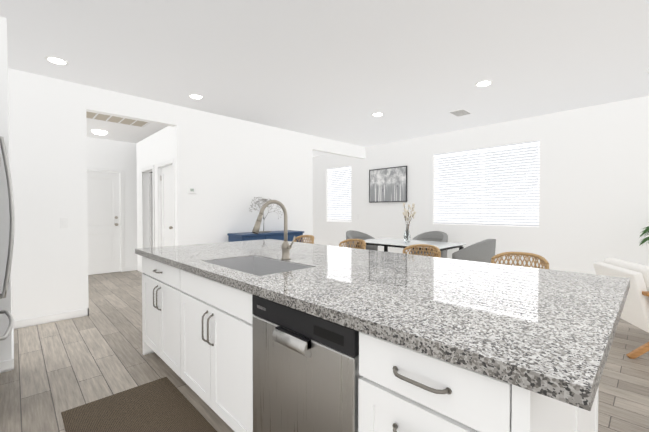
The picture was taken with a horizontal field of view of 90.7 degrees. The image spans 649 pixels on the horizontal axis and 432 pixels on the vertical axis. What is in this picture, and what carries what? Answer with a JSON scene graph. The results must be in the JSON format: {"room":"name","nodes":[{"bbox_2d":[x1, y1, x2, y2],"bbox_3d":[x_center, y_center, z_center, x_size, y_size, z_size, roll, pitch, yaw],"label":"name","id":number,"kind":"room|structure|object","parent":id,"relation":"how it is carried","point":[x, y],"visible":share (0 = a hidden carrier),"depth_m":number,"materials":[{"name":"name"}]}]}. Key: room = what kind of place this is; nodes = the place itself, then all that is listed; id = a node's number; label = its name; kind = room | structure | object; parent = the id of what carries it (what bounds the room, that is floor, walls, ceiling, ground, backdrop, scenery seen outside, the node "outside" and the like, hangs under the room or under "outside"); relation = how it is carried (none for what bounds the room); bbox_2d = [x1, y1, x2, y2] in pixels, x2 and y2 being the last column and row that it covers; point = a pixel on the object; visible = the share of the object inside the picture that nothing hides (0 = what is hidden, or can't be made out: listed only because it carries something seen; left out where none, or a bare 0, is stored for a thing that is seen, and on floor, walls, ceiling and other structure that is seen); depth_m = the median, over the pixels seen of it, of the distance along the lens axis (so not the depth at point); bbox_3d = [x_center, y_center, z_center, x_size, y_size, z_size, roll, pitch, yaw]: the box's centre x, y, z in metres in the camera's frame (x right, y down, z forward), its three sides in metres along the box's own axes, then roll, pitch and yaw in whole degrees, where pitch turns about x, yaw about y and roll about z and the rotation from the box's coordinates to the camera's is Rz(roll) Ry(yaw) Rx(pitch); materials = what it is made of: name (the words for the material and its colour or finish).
{"room":"kitchen","nodes":[
{"label":"kitchen","id":0,"kind":"room"},
{"bbox_2d":[0,16,11,361],"bbox_3d":[-3.210,-0.164,2.712,0.780,2.750,1.330,-1,1,-44],"label":"wall","id":1,"kind":"structure","parent":0,"point":[6,343],"depth_m":2.49,"materials":[{"name":"white paint"}]},
{"bbox_2d":[0,266,141,372],"bbox_3d":[0.307,1.159,3.384,6.730,0.085,13.200,-1,1,-44],"label":"baseboard","id":2,"kind":"structure","parent":1,"relation":"attached to","point":[6,365],"depth_m":3.55,"materials":[{"name":"white wood"}]},
{"bbox_2d":[87,137,136,266],"bbox_3d":[-4.471,-0.220,6.361,1.300,2.750,0.120,-1,1,-44],"label":"wall","id":3,"kind":"structure","parent":0,"point":[106,153],"depth_m":6.63,"materials":[{"name":"white paint"}]},
{"bbox_2d":[87,167,124,274],"bbox_3d":[-4.508,0.104,6.275,1.010,2.105,0.138,-1,1,-44],"label":"door","id":4,"kind":"structure","parent":3,"relation":"attached to","point":[105,195],"depth_m":6.42,"materials":[{"name":"white wood"}]},
{"bbox_2d":[86,118,166,142],"bbox_3d":[-3.464,-1.544,5.304,1.300,0.070,2.770,-1,1,-44],"label":"ceiling","id":5,"kind":"structure","parent":0,"point":[124,133],"depth_m":5.67,"materials":[{"name":"white paint"}]},
{"bbox_2d":[92,130,106,134],"bbox_3d":[-4.034,-1.490,5.748,0.230,0.050,0.230,-1,1,-44],"label":"light","id":6,"kind":"object","parent":5,"relation":"attached to","point":[99,132],"visible":1,"depth_m":5.69,"materials":[{"name":"white"}]},
{"bbox_2d":[86,111,149,126],"bbox_3d":[-3.235,-1.497,4.955,0.900,0.012,0.450,-1,1,-44],"label":"ceiling vent","id":7,"kind":"object","parent":5,"relation":"in","point":[107,118],"visible":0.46,"depth_m":4.96,"materials":[{"name":"white metal"}]},
{"bbox_2d":[136,126,173,267],"bbox_3d":[-2.996,-0.212,5.863,0.120,2.750,2.890,-1,1,-44],"label":"wall","id":8,"kind":"structure","parent":0,"point":[154,149],"depth_m":6.20,"materials":[{"name":"white paint"}]},
{"bbox_2d":[141,165,154,247],"bbox_3d":[-3.428,0.105,6.215,0.015,2.105,0.800,-1,1,-44],"label":"door frame","id":9,"kind":"structure","parent":8,"relation":"attached to","point":[152,216],"depth_m":6.00,"materials":[{"name":"white wood"}]},
{"bbox_2d":[156,158,174,246],"bbox_3d":[-2.707,0.116,5.515,0.138,2.105,0.870,-1,1,-44],"label":"door","id":10,"kind":"structure","parent":8,"relation":"attached to","point":[167,211],"depth_m":5.58,"materials":[{"name":"white wood"}]},
{"bbox_2d":[8,68,312,320],"bbox_3d":[-1.815,-0.197,4.913,4.290,2.750,0.120,-1,1,-44],"label":"wall","id":11,"kind":"structure","parent":0,"point":[229,169],"depth_m":3.83,"materials":[{"name":"white paint"}]},
{"bbox_2d":[187,187,195,193],"bbox_3d":[-1.941,-0.374,4.689,0.120,0.090,0.022,-1,1,-44],"label":"thermostat","id":12,"kind":"object","parent":11,"relation":"attached to","point":[191,190],"visible":1,"depth_m":4.68,"materials":[{"name":"white plastic"}]},
{"bbox_2d":[0,270,648,431],"bbox_3d":[0.307,1.261,3.385,7.130,0.120,13.600,-1,1,-44],"label":"floor","id":13,"kind":"structure","parent":0,"point":[65,365],"depth_m":2.54,"materials":[{"name":"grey wood"}]},
{"bbox_2d":[0,136,14,340],"bbox_3d":[-2.412,0.318,1.940,0.777,1.810,0.860,-1,1,-44],"label":"fridge","id":14,"kind":"object","parent":13,"relation":"on","point":[11,239],"visible":1,"depth_m":2.15,"materials":[{"name":"grey metal"}]},
{"bbox_2d":[61,377,216,431],"bbox_3d":[-0.872,1.224,1.645,0.615,0.007,1.550,-1,1,-44],"label":"mat","id":15,"kind":"object","parent":13,"relation":"on","point":[164,404],"visible":1,"depth_m":1.97,"materials":[{"name":"brown fabric"}]},
{"bbox_2d":[227,230,303,241],"bbox_3d":[-0.940,0.721,5.347,1.230,0.900,0.458,-1,1,-44],"label":"console","id":16,"kind":"object","parent":13,"relation":"on","point":[247,236],"visible":0.19,"depth_m":5.09,"materials":[{"name":"blue paint"}]},
{"bbox_2d":[249,197,282,232],"bbox_3d":[-0.963,-0.024,5.340,0.651,0.587,0.090,-1,1,-44],"label":"sculpture","id":17,"kind":"object","parent":16,"relation":"on","point":[258,203],"visible":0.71,"depth_m":5.29,"materials":[{"name":"silver metal"}]},
{"bbox_2d":[294,235,313,243],"bbox_3d":[-0.316,0.716,3.860,0.440,0.958,0.432,-1,1,-44],"label":"stool","id":18,"kind":"object","parent":13,"relation":"on","point":[308,236],"visible":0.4,"depth_m":4.00,"materials":[{"name":"wicker"}]},
{"bbox_2d":[339,239,365,248],"bbox_3d":[0.228,0.725,3.300,0.440,0.958,0.432,-1,1,-44],"label":"stool","id":19,"kind":"object","parent":13,"relation":"on","point":[355,242],"visible":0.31,"depth_m":3.44,"materials":[{"name":"wicker"}]},
{"bbox_2d":[346,230,377,250],"bbox_3d":[0.703,0.722,6.003,0.645,0.881,0.592,-1,1,-44],"label":"dining chair","id":20,"kind":"object","parent":13,"relation":"on","point":[351,234],"visible":0.31,"depth_m":6.17,"materials":[{"name":"grey fabric"}]},
{"bbox_2d":[135,251,597,431],"bbox_3d":[-0.130,0.781,2.182,1.325,0.878,2.926,-1,1,-44],"label":"kitchen island","id":21,"kind":"object","parent":13,"relation":"on","point":[252,336],"depth_m":1.22,"materials":[{"name":"wood"}]},
{"bbox_2d":[135,244,614,414],"bbox_3d":[-0.399,0.325,1.904,0.532,0.042,3.120,-1,1,-44],"label":"island countertop","id":22,"kind":"structure","parent":21,"relation":"on","point":[564,353],"depth_m":0.98,"materials":[{"name":"grey stone"}]},
{"bbox_2d":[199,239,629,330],"bbox_3d":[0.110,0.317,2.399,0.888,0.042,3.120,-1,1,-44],"label":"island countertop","id":23,"kind":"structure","parent":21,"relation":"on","point":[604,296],"depth_m":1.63,"materials":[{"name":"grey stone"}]},
{"bbox_2d":[252,200,294,259],"bbox_3d":[-0.336,0.096,2.121,0.297,0.408,0.109,-1,1,-44],"label":"faucet","id":24,"kind":"object","parent":23,"relation":"on","point":[286,246],"visible":1,"depth_m":2.19,"materials":[{"name":"silver metal"}]},
{"bbox_2d":[354,238,465,255],"bbox_3d":[1.347,0.798,5.199,0.880,0.750,1.520,-1,1,-44],"label":"dining table","id":25,"kind":"object","parent":13,"relation":"on","point":[386,243],"visible":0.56,"depth_m":5.00,"materials":[{"name":"white stone"}]},
{"bbox_2d":[402,203,415,242],"bbox_3d":[1.348,0.103,5.130,0.332,0.641,0.291,-1,1,-44],"label":"vase","id":26,"kind":"object","parent":25,"relation":"on","point":[406,214],"visible":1,"depth_m":5.10,"materials":[{"name":"clear glass"}]},
{"bbox_2d":[403,244,440,257],"bbox_3d":[0.778,0.734,2.734,0.440,0.958,0.432,-1,1,-44],"label":"stool","id":27,"kind":"object","parent":13,"relation":"on","point":[433,248],"visible":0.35,"depth_m":2.86,"materials":[{"name":"wicker"}]},
{"bbox_2d":[411,231,447,257],"bbox_3d":[1.904,0.725,5.810,0.592,0.881,0.645,-1,1,-44],"label":"dining chair","id":28,"kind":"object","parent":13,"relation":"on","point":[438,236],"visible":0.29,"depth_m":5.94,"materials":[{"name":"grey fabric"}]},
{"bbox_2d":[452,239,495,262],"bbox_3d":[2.063,0.745,4.491,0.645,0.881,0.592,-1,1,-44],"label":"dining chair","id":29,"kind":"object","parent":13,"relation":"on","point":[482,251],"visible":0.42,"depth_m":4.21,"materials":[{"name":"grey fabric"}]},
{"bbox_2d":[491,252,548,268],"bbox_3d":[1.301,0.742,2.196,0.440,0.958,0.432,-1,1,-44],"label":"stool","id":30,"kind":"object","parent":13,"relation":"on","point":[544,262],"visible":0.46,"depth_m":2.31,"materials":[{"name":"wicker"}]},
{"bbox_2d":[593,258,648,358],"bbox_3d":[3.099,0.828,2.964,0.853,0.789,0.775,0,1,16],"label":"lounge chair","id":31,"kind":"object","parent":13,"relation":"on","point":[635,311],"visible":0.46,"depth_m":2.81,"materials":[{"name":"white fabric"}]},
{"bbox_2d":[639,226,648,245],"bbox_3d":[4.013,0.556,3.469,0.897,1.288,0.900,-1,1,-44],"label":"palm plant","id":32,"kind":"object","parent":13,"relation":"on","point":[645,232],"visible":1,"depth_m":3.78,"materials":[{"name":"green plant"}]},
{"bbox_2d":[0,0,648,156],"bbox_3d":[0.307,-1.608,3.341,7.130,0.120,13.600,-1,1,-44],"label":"ceiling","id":33,"kind":"structure","parent":0,"point":[340,70],"depth_m":3.10,"materials":[{"name":"white paint"}]},
{"bbox_2d":[44,56,68,64],"bbox_3d":[-2.662,-1.543,3.189,0.190,0.006,0.190,-1,1,-44],"label":"recessed light","id":34,"kind":"object","parent":33,"relation":"in","point":[56,60],"visible":1,"depth_m":3.17,"materials":[{"name":"white plastic"}]},
{"bbox_2d":[188,94,203,98],"bbox_3d":[-1.679,-1.558,4.187,0.190,0.006,0.190,-1,1,-44],"label":"recessed light","id":35,"kind":"object","parent":33,"relation":"in","point":[195,96],"visible":1,"depth_m":4.17,"materials":[{"name":"white plastic"}]},
{"bbox_2d":[371,112,383,115],"bbox_3d":[0.821,-1.570,4.958,0.190,0.006,0.190,-1,1,-44],"label":"recessed light","id":36,"kind":"object","parent":33,"relation":"in","point":[377,114],"visible":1,"depth_m":4.95,"materials":[{"name":"white plastic"}]},
{"bbox_2d":[449,109,471,116],"bbox_3d":[2.064,-1.567,4.870,0.320,0.010,0.220,-1,1,-44],"label":"ceiling vent","id":37,"kind":"object","parent":33,"relation":"in","point":[460,112],"visible":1,"depth_m":4.84,"materials":[{"name":"white metal"}]},
{"bbox_2d":[475,80,492,86],"bbox_3d":[1.872,-1.552,3.762,0.190,0.006,0.190,-1,1,-44],"label":"recessed light","id":38,"kind":"object","parent":33,"relation":"in","point":[484,83],"visible":1,"depth_m":3.75,"materials":[{"name":"white plastic"}]},
{"bbox_2d":[313,136,364,158],"bbox_3d":[0.318,-1.469,6.968,1.660,0.270,0.120,-1,1,-44],"label":"header beam","id":39,"kind":"structure","parent":0,"point":[325,145],"depth_m":6.87,"materials":[{"name":"white paint"}]},
{"bbox_2d":[313,96,648,273],"bbox_3d":[2.776,-0.210,5.765,0.160,2.750,13.200,-1,1,-44],"label":"wall","id":40,"kind":"structure","parent":0,"point":[594,187],"depth_m":4.89,"materials":[{"name":"white paint"}]},
{"bbox_2d":[329,169,350,221],"bbox_3d":[0.440,-0.548,8.223,0.065,1.390,0.870,-1,1,-44],"label":"window","id":41,"kind":"structure","parent":40,"relation":"in","point":[340,192],"depth_m":8.27,"materials":[{"name":"white"}]},
{"bbox_2d":[327,166,350,221],"bbox_3d":[0.385,-0.548,8.170,0.057,1.384,0.858,-1,1,-44],"label":"window blind","id":42,"kind":"object","parent":41,"relation":"attached to","point":[337,211],"visible":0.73,"depth_m":8.17,"materials":[{"name":"white plastic"}]},
{"bbox_2d":[369,166,406,202],"bbox_3d":[1.381,-0.680,7.051,0.033,0.750,0.980,-1,1,-44],"label":"painting","id":43,"kind":"object","parent":40,"relation":"attached to","point":[387,184],"visible":0.92,"depth_m":7.02,"materials":[{"name":"grey"}]},
{"bbox_2d":[435,146,539,226],"bbox_3d":[2.842,-0.520,5.754,0.065,1.370,1.780,-1,1,-44],"label":"window","id":44,"kind":"structure","parent":40,"relation":"in","point":[487,181],"depth_m":5.71,"materials":[{"name":"white"}]},
{"bbox_2d":[434,140,539,226],"bbox_3d":[2.787,-0.520,5.701,0.057,1.364,1.768,-1,1,-44],"label":"window blind","id":45,"kind":"object","parent":44,"relation":"attached to","point":[491,213],"visible":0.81,"depth_m":5.59,"materials":[{"name":"white plastic"}]}
]}

